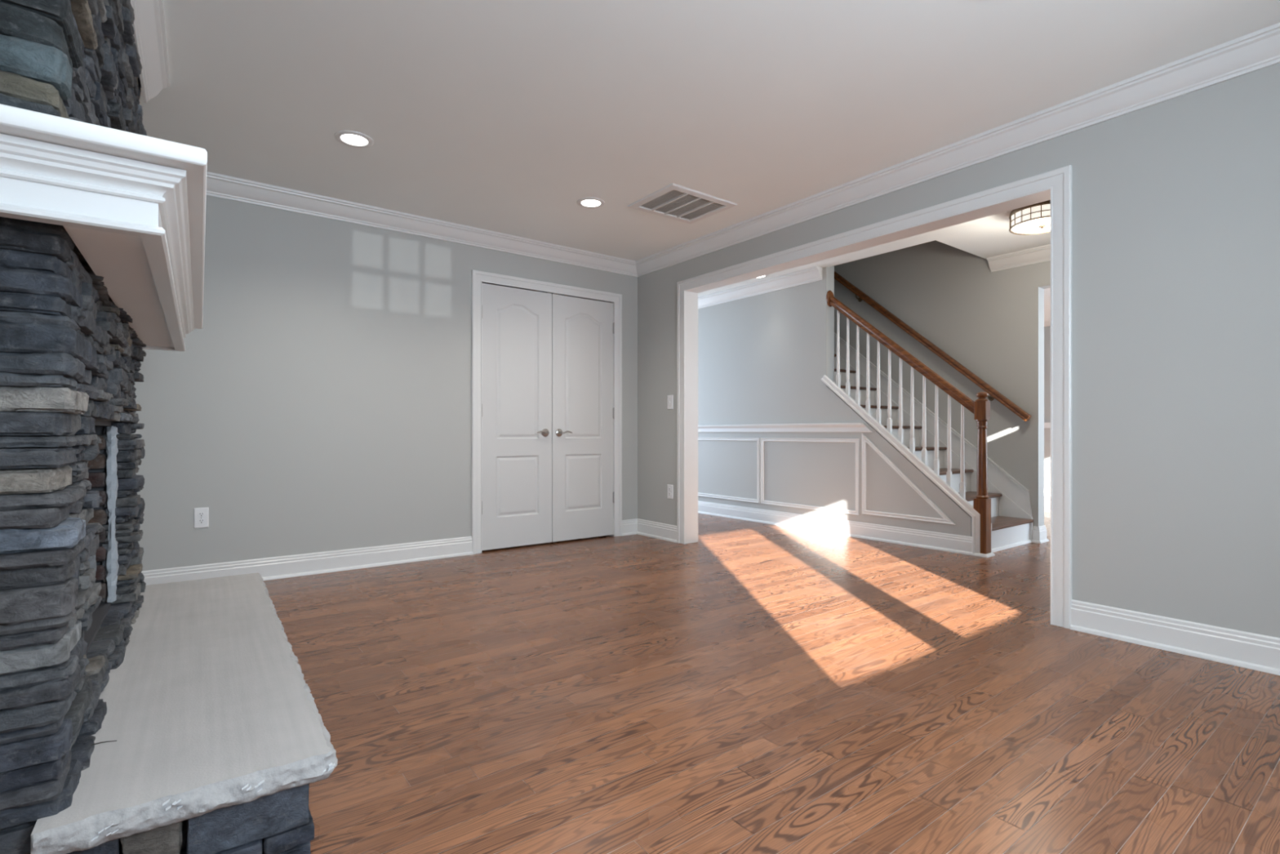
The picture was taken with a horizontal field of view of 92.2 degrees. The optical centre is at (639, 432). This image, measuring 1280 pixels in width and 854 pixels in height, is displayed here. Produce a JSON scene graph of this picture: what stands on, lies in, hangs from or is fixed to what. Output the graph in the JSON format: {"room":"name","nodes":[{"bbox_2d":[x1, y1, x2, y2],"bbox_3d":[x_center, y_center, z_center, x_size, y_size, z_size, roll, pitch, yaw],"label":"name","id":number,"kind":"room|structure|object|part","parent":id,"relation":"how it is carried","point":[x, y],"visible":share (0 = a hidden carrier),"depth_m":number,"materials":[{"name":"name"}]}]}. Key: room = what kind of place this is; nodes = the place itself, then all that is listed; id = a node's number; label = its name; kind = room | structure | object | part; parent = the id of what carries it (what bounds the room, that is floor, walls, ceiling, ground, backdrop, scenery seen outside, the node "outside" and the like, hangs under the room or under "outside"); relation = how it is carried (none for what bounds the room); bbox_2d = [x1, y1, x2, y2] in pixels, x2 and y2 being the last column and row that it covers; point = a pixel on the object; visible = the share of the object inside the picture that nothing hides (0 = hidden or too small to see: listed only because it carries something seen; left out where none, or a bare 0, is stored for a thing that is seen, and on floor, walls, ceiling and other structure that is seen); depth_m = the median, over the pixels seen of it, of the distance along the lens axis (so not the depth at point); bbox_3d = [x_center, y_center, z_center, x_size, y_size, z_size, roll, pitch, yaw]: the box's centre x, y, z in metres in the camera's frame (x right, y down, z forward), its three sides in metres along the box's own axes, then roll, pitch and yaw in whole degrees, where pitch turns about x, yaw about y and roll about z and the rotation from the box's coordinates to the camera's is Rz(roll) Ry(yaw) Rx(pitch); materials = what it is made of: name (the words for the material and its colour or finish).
{"room":"living room","nodes":[
{"label":"living room","id":0,"kind":"room"},
{"bbox_2d":[131,195,637,570],"bbox_3d":[-1.716,-0.300,4.392,4.280,2.440,0.120,0,0,-37],"label":"wall","id":1,"kind":"structure","parent":0,"point":[321,401],"depth_m":4.03,"materials":[{"name":"paint"}]},
{"bbox_2d":[193,506,208,528],"bbox_3d":[-2.596,0.507,3.646,0.072,0.120,0.009,0,0,-37],"label":"electrical outlet","id":2,"kind":"object","parent":1,"relation":"attached to","point":[201,515],"visible":1,"depth_m":3.64,"materials":[{"name":"white plastic"}]},
{"bbox_2d":[197,519,204,523],"bbox_3d":[-2.594,0.527,3.643,0.033,0.025,0.003,0,0,-37],"label":"receptacle","id":3,"kind":"object","parent":2,"relation":"attached to","point":[199,521],"depth_m":3.64,"materials":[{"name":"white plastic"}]},
{"bbox_2d":[197,512,204,516],"bbox_3d":[-2.594,0.487,3.643,0.033,0.025,0.003,0,0,-37],"label":"receptacle","id":4,"kind":"object","parent":2,"relation":"attached to","point":[199,514],"depth_m":3.64,"materials":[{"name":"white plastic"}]},
{"bbox_2d":[141,536,473,585],"bbox_3d":[-2.280,0.853,3.873,2.554,0.135,0.027,0,0,-37],"label":"baseboard","id":5,"kind":"structure","parent":1,"relation":"attached to","point":[304,564],"depth_m":4.02,"materials":[{"name":"paint"}]},
{"bbox_2d":[481,283,551,550],"bbox_3d":[-0.965,-0.121,4.876,0.618,2.050,0.095,0,0,-37],"label":"door","id":6,"kind":"structure","parent":1,"relation":"in","point":[517,323],"depth_m":4.88,"materials":[{"name":"paint"}]},
{"bbox_3d":[-0.783,0.002,4.968,0.104,0.027,0.022,0,0,-37],"label":"lever","id":7,"kind":"part","parent":6,"relation":"part of","materials":[{"name":"silver metal"}]},
{"bbox_3d":[-0.758,0.004,5.012,0.066,0.066,0.055,0,0,-37],"label":"handle","id":8,"kind":"part","parent":6,"relation":"part of","materials":[{"name":"silver metal"}]},
{"bbox_2d":[471,269,622,554],"bbox_3d":[-0.751,-0.152,5.110,1.384,2.144,0.141,0,0,-37],"label":"door frame","id":9,"kind":"structure","parent":1,"relation":"attached to","point":[477,277],"depth_m":4.86,"materials":[{"name":"paint"}]},
{"bbox_2d":[551,293,614,542],"bbox_3d":[-0.468,-0.121,5.252,0.618,2.050,0.095,0,0,-37],"label":"door","id":10,"kind":"structure","parent":1,"relation":"in","point":[583,330],"depth_m":5.25,"materials":[{"name":"paint"}]},
{"bbox_3d":[-0.655,0.004,5.090,0.066,0.066,0.055,0,0,-37],"label":"handle","id":11,"kind":"part","parent":10,"relation":"part of","materials":[{"name":"silver metal"}]},
{"bbox_2d":[138,0,1279,326],"bbox_3d":[1.651,-1.660,5.487,10.870,0.280,8.400,0,0,-37],"label":"ceiling","id":12,"kind":"structure","parent":0,"point":[500,116],"depth_m":2.76,"materials":[{"name":"paint"}]},
{"bbox_2d":[334,130,373,147],"bbox_3d":[-1.482,-1.517,3.196,0.186,0.006,0.186,0,0,-37],"label":"recessed light","id":13,"kind":"object","parent":12,"relation":"in","point":[349,138],"visible":1,"depth_m":3.19,"materials":[{"name":"paint"}]},
{"bbox_2d":[577,197,604,208],"bbox_3d":[-0.325,-1.517,4.079,0.186,0.006,0.186,0,0,-37],"label":"recessed light","id":14,"kind":"object","parent":12,"relation":"in","point":[588,202],"visible":1,"depth_m":4.07,"materials":[{"name":"paint"}]},
{"bbox_2d":[627,182,737,223],"bbox_3d":[0.282,-1.513,4.119,0.567,0.014,0.470,0,0,-37],"label":"ceiling vent","id":15,"kind":"object","parent":12,"relation":"in","point":[675,202],"visible":1,"depth_m":4.09,"materials":[{"name":"metal"}]},
{"bbox_2d":[755,274,768,278],"bbox_3d":[1.152,-1.517,5.987,0.186,0.006,0.186,0,0,-37],"label":"recessed light","id":16,"kind":"object","parent":12,"relation":"in","point":[765,276],"visible":0.27,"depth_m":6.02,"materials":[{"name":"paint"}]},
{"bbox_2d":[1008,200,1050,235],"bbox_3d":[2.708,-1.444,4.148,0.385,0.152,0.385,0,0,-37],"label":"ceiling lamp","id":17,"kind":"object","parent":12,"relation":"attached to","point":[1034,219],"visible":0.64,"depth_m":4.10,"materials":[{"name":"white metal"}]},
{"bbox_2d":[263,496,1279,853],"bbox_3d":[0.497,0.921,4.625,13.750,0.001,8.418,0,0,-37],"label":"floor","id":18,"kind":"structure","parent":0,"point":[746,686],"depth_m":2.02,"materials":[{"name":"brown wood"}]},
{"bbox_2d":[0,0,314,853],"bbox_3d":[-1.656,-0.296,1.838,0.963,2.436,1.997,0,0,-36],"label":"fireplace","id":19,"kind":"object","parent":18,"relation":"on","point":[72,583],"visible":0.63,"depth_m":1.11,"materials":[{"name":"stone"}]},
{"bbox_2d":[0,103,207,351],"bbox_3d":[-1.572,-0.424,1.781,0.507,0.145,2.100,0,0,-36],"label":"mantel shelf","id":20,"kind":"object","parent":19,"relation":"attached to","point":[133,205],"visible":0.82,"depth_m":1.07,"materials":[{"name":"paint"}]},
{"bbox_3d":[-1.615,-0.370,1.760,0.412,0.012,1.894,0,0,-36],"label":"soffit panel","id":21,"kind":"part","parent":20,"relation":"part of","materials":[{"name":"white wood"}]},
{"bbox_2d":[31,572,337,853],"bbox_3d":[-1.428,0.706,2.013,0.480,0.056,2.083,0,0,-36],"label":"hearth slab","id":22,"kind":"object","parent":19,"relation":"on","point":[211,705],"visible":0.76,"depth_m":1.43,"materials":[{"name":"stone"}]},
{"bbox_2d":[89,740,116,745],"bbox_3d":[-1.170,0.675,1.339,0.053,0.004,0.010,0,0,-30],"label":"twig","id":23,"kind":"object","parent":22,"relation":"on","point":[108,740],"visible":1,"depth_m":1.34,"materials":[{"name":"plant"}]},
{"bbox_2d":[821,333,1033,553],"bbox_3d":[1.925,-0.620,6.158,0.982,3.082,3.260,0,0,-37],"label":"staircase","id":24,"kind":"structure","parent":18,"relation":"on","point":[1011,514],"depth_m":5.47,"materials":[{"name":"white wood"}]},
{"bbox_3d":[2.146,0.196,5.167,0.137,1.447,1.408,0,0,-37],"label":"stringer trim","id":25,"kind":"part","parent":24,"relation":"part of","materials":[{"name":"paint"}]},
{"bbox_2d":[826,290,995,557],"bbox_3d":[2.168,-0.195,5.124,0.130,2.229,1.424,0,0,-37],"label":"stair railing","id":26,"kind":"object","parent":24,"relation":"on","point":[980,408],"visible":1,"depth_m":4.93,"materials":[{"name":"brown wood"}]},
{"bbox_3d":[2.157,-0.688,5.154,0.060,1.125,1.363,0,0,-37],"label":"handrail","id":27,"kind":"part","parent":26,"relation":"part of","materials":[{"name":"brown wood"}]},
{"bbox_3d":[2.559,0.309,4.606,0.092,1.222,0.092,0,0,-37],"label":"newel post","id":28,"kind":"part","parent":26,"relation":"part of","materials":[{"name":"brown wood"}]},
{"bbox_3d":[2.934,0.909,4.901,0.839,0.022,0.016,0,0,-37],"label":"shoe moulding","id":29,"kind":"part","parent":24,"relation":"part of","materials":[{"name":"paint"}]},
{"bbox_2d":[697,266,972,536],"bbox_3d":[0.940,-0.440,6.777,0.115,2.720,5.285,0,0,-37],"label":"wall","id":30,"kind":"structure","parent":0,"point":[763,358],"depth_m":6.00,"materials":[{"name":"paint"}]},
{"bbox_2d":[697,437,759,502],"bbox_3d":[0.882,0.392,6.745,0.016,0.667,1.123,0,0,-37],"label":"trim","id":31,"kind":"structure","parent":30,"relation":"attached to","point":[757,439],"depth_m":6.46,"materials":[{"name":"paint"}]},
{"bbox_2d":[697,266,822,308],"bbox_3d":[0.457,-1.464,7.245,0.090,0.112,3.955,0,0,-37],"label":"crown molding","id":32,"kind":"structure","parent":30,"relation":"attached to","point":[811,274],"depth_m":6.21,"materials":[{"name":"paint"}]},
{"bbox_2d":[697,422,873,432],"bbox_3d":[0.638,-0.041,7.056,0.030,0.085,4.474,0,0,-37],"label":"chair rail","id":33,"kind":"object","parent":30,"relation":"attached to","point":[816,427],"visible":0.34,"depth_m":5.99,"materials":[{"name":"paint"}]},
{"bbox_2d":[760,437,859,515],"bbox_3d":[1.573,0.392,5.833,0.016,0.667,1.125,0,0,-37],"label":"trim","id":34,"kind":"structure","parent":30,"relation":"attached to","point":[856,441],"depth_m":5.71,"materials":[{"name":"paint"}]},
{"bbox_2d":[697,500,972,555],"bbox_3d":[0.888,0.853,6.728,0.027,0.135,5.300,0,0,-37],"label":"baseboard","id":35,"kind":"structure","parent":30,"relation":"attached to","point":[958,544],"depth_m":5.46,"materials":[{"name":"paint"}]},
{"bbox_2d":[862,433,955,524],"bbox_3d":[2.175,0.360,5.037,0.016,0.699,0.802,0,0,-37],"label":"trim","id":36,"kind":"structure","parent":30,"relation":"attached to","point":[945,519],"depth_m":5.12,"materials":[{"name":"paint"}]},
{"bbox_2d":[834,240,1050,526],"bbox_3d":[2.376,-1.580,6.475,0.120,5.000,7.500,0,0,-37],"label":"wall","id":37,"kind":"structure","parent":0,"point":[992,324],"depth_m":5.56,"materials":[{"name":"paint"}]},
{"bbox_2d":[834,271,1031,421],"bbox_3d":[2.368,-1.339,6.303,0.102,2.496,2.963,0,0,-37],"label":"wall handrail","id":38,"kind":"object","parent":37,"relation":"attached to","point":[993,393],"visible":0.91,"depth_m":5.71,"materials":[{"name":"brown wood"}]},
{"bbox_2d":[986,244,1050,272],"bbox_3d":[3.808,-1.464,4.410,0.090,0.112,2.480,0,0,-37],"label":"crown molding","id":39,"kind":"structure","parent":37,"relation":"attached to","point":[1039,254],"depth_m":5.20,"materials":[{"name":"paint"}]},
{"bbox_2d":[1031,524,1048,543],"bbox_3d":[3.193,0.853,5.396,0.174,0.135,0.627,0,0,-37],"label":"baseboard","id":40,"kind":"structure","parent":37,"relation":"attached to","point":[1039,533],"depth_m":5.14,"materials":[{"name":"paint"}]},
{"bbox_2d":[637,62,1279,638],"bbox_3d":[1.593,-0.300,3.574,0.130,2.440,5.420,0,0,-37],"label":"wall","id":41,"kind":"structure","parent":0,"point":[1175,202],"depth_m":2.62,"materials":[{"name":"paint"}]},
{"bbox_2d":[622,518,676,542],"bbox_3d":[0.074,0.853,5.317,0.188,0.135,0.568,0,0,-37],"label":"baseboard","id":42,"kind":"structure","parent":41,"relation":"attached to","point":[660,531],"depth_m":5.43,"materials":[{"name":"paint"}]},
{"bbox_2d":[667,484,673,498],"bbox_3d":[0.254,0.505,5.227,0.009,0.120,0.072,0,0,-37],"label":"electrical outlet","id":43,"kind":"object","parent":41,"relation":"attached to","point":[670,487],"visible":1,"depth_m":5.22,"materials":[{"name":"white plastic"}]},
{"bbox_2d":[667,395,673,409],"bbox_3d":[0.251,-0.254,5.225,0.018,0.120,0.072,0,0,-37],"label":"light switch","id":44,"kind":"object","parent":41,"relation":"attached to","point":[670,397],"visible":1,"depth_m":5.22,"materials":[{"name":"white plastic"}]},
{"bbox_2d":[130,0,1279,277],"bbox_3d":[-0.095,-1.464,2.284,4.120,0.112,5.200,0,0,-37],"label":"crown molding","id":45,"kind":"structure","parent":41,"relation":"attached to","point":[1258,50],"depth_m":3.41,"materials":[{"name":"paint"}]},
{"bbox_2d":[676,164,1071,628],"bbox_3d":[1.227,-0.166,4.058,0.172,2.171,2.828,0,0,-37],"label":"door frame","id":46,"kind":"structure","parent":41,"relation":"attached to","point":[1059,181],"depth_m":3.25,"materials":[{"name":"paint"}]},
{"bbox_2d":[1070,599,1279,675],"bbox_3d":[2.562,0.853,2.165,0.027,0.135,1.803,0,0,-37],"label":"baseboard","id":47,"kind":"structure","parent":41,"relation":"attached to","point":[1260,652],"depth_m":2.57,"materials":[{"name":"paint"}]},
{"bbox_2d":[1044,325,1050,486],"bbox_3d":[4.148,-0.300,7.754,4.250,2.440,7.600,0,0,-37],"label":"wall","id":48,"kind":"structure","parent":0,"point":[1046,329],"depth_m":8.85,"materials":[{"name":"paint"}]},
{"bbox_2d":[1044,486,1050,496],"bbox_3d":[6.144,0.853,8.450,0.027,0.135,6.100,0,0,-37],"label":"baseboard","id":49,"kind":"structure","parent":48,"relation":"attached to","point":[1046,489],"depth_m":8.84,"materials":[{"name":"paint"}]},
{"bbox_2d":[1044,422,1050,427],"bbox_3d":[6.143,-0.100,8.449,0.030,0.080,6.100,0,0,-37],"label":"chair rail","id":50,"kind":"object","parent":48,"relation":"attached to","point":[1046,424],"depth_m":8.83,"materials":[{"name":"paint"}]}
]}

